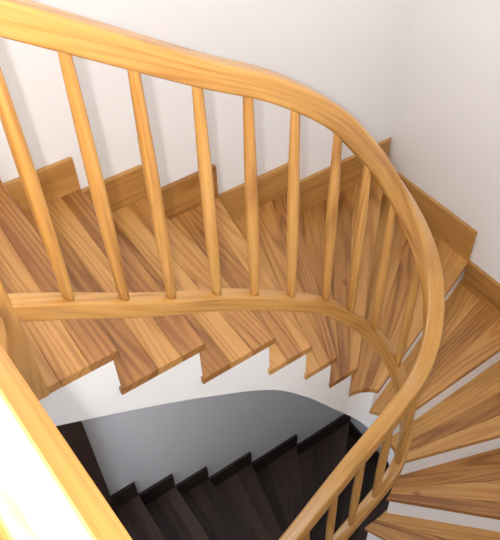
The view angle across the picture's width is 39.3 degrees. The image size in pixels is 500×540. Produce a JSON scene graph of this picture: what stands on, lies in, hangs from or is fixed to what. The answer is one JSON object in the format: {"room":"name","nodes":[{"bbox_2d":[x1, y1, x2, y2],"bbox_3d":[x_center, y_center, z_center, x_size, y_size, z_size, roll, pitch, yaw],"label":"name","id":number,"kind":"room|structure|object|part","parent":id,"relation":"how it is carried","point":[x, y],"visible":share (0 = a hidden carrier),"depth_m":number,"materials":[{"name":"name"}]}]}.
{"room":"stairwell","nodes":[
{"label":"stairwell","id":0,"kind":"room"},
{"bbox_2d":[0,0,410,494],"bbox_3d":[-0.886,0.447,3.515,4.230,8.100,0.150,-27,52,-21],"label":"wall","id":1,"kind":"structure","parent":0,"point":[350,52],"depth_m":3.06,"materials":[{"name":"white paint"}]},
{"bbox_2d":[60,421,112,503],"bbox_3d":[-1.307,0.937,3.433,0.995,2.070,0.048,-27,52,-21],"label":"frame","id":2,"kind":"object","parent":1,"relation":"attached to","point":[75,434],"visible":0.17,"depth_m":3.84,"materials":[{"name":"brown wood"}]},
{"bbox_2d":[350,0,499,461],"bbox_3d":[1.489,0.301,3.558,0.150,8.100,2.300,-27,52,-21],"label":"wall","id":3,"kind":"structure","parent":0,"point":[445,136],"depth_m":3.34,"materials":[{"name":"white paint"}]},
{"bbox_2d":[0,137,499,539],"bbox_3d":[0.471,0.833,3.111,2.313,2.799,2.298,-27,52,-21],"label":"staircase","id":4,"kind":"structure","parent":3,"relation":"attached to","point":[447,487],"depth_m":3.09,"materials":[{"name":"brown wood"}]},
{"bbox_3d":[-0.183,-0.442,3.136,2.282,1.060,0.020,-27,52,-21],"label":"baseboard","id":5,"kind":"part","parent":4,"relation":"part of","materials":[{"name":"brown wood"}]},
{"bbox_3d":[1.418,0.346,3.535,0.020,0.750,2.296,-27,52,-21],"label":"baseboard","id":6,"kind":"part","parent":4,"relation":"part of","materials":[{"name":"brown wood"}]},
{"bbox_3d":[-0.081,3.926,5.764,3.930,0.123,2.300,-27,52,-21],"label":"floor","id":7,"kind":"structure","parent":0,"visible":0},
{"bbox_2d":[109,414,391,539],"bbox_3d":[0.598,2.645,5.106,2.193,2.804,2.298,-27,52,-21],"label":"staircase","id":8,"kind":"structure","parent":7,"relation":"on","point":[259,499],"depth_m":5.12,"materials":[{"name":"brown wood"}]},
{"bbox_3d":[-0.056,1.371,5.131,2.162,1.065,0.020,-27,52,-21],"label":"baseboard","id":9,"kind":"part","parent":8,"relation":"part of","materials":[{"name":"brown wood"}]},
{"bbox_3d":[1.496,2.201,5.527,0.020,0.705,2.296,-27,52,-21],"label":"baseboard","id":10,"kind":"part","parent":8,"relation":"part of","materials":[{"name":"brown wood"}]},
{"bbox_3d":[-1.882,2.047,2.063,0.150,8.100,2.300,-27,52,-21],"label":"wall","id":11,"kind":"structure","parent":0,"visible":0},
{"bbox_3d":[-0.865,2.449,3.474,2.220,0.425,2.297,-27,52,-21],"label":"landing","id":12,"kind":"object","parent":11,"relation":"attached to","visible":0},
{"bbox_2d":[0,0,444,539],"bbox_3d":[0.300,0.887,2.212,1.589,3.792,1.423,-27,52,-21],"label":"banister","id":13,"kind":"object","parent":12,"relation":"on","point":[46,493],"visible":1,"depth_m":1.73,"materials":[{"name":"brown wood"}]},
{"bbox_3d":[-0.277,0.527,1.228,0.153,0.050,1.302,-27,52,-21],"label":"landing rail","id":14,"kind":"part","parent":13,"relation":"part of","materials":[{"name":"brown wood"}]},
{"bbox_3d":[-0.615,-0.100,1.444,0.096,1.272,0.096,-27,52,-21],"label":"newel post","id":15,"kind":"part","parent":13,"relation":"part of","materials":[{"name":"brown wood"}]},
{"bbox_3d":[-0.290,0.055,0.726,0.197,0.064,1.303,-27,52,-21],"label":"landing handrail","id":16,"kind":"part","parent":13,"relation":"part of","materials":[{"name":"brown wood"}]},
{"bbox_3d":[0.106,0.770,2.760,1.387,2.623,0.366,-27,52,-21],"label":"rail","id":17,"kind":"part","parent":13,"relation":"part of","materials":[{"name":"brown wood"}]}
]}

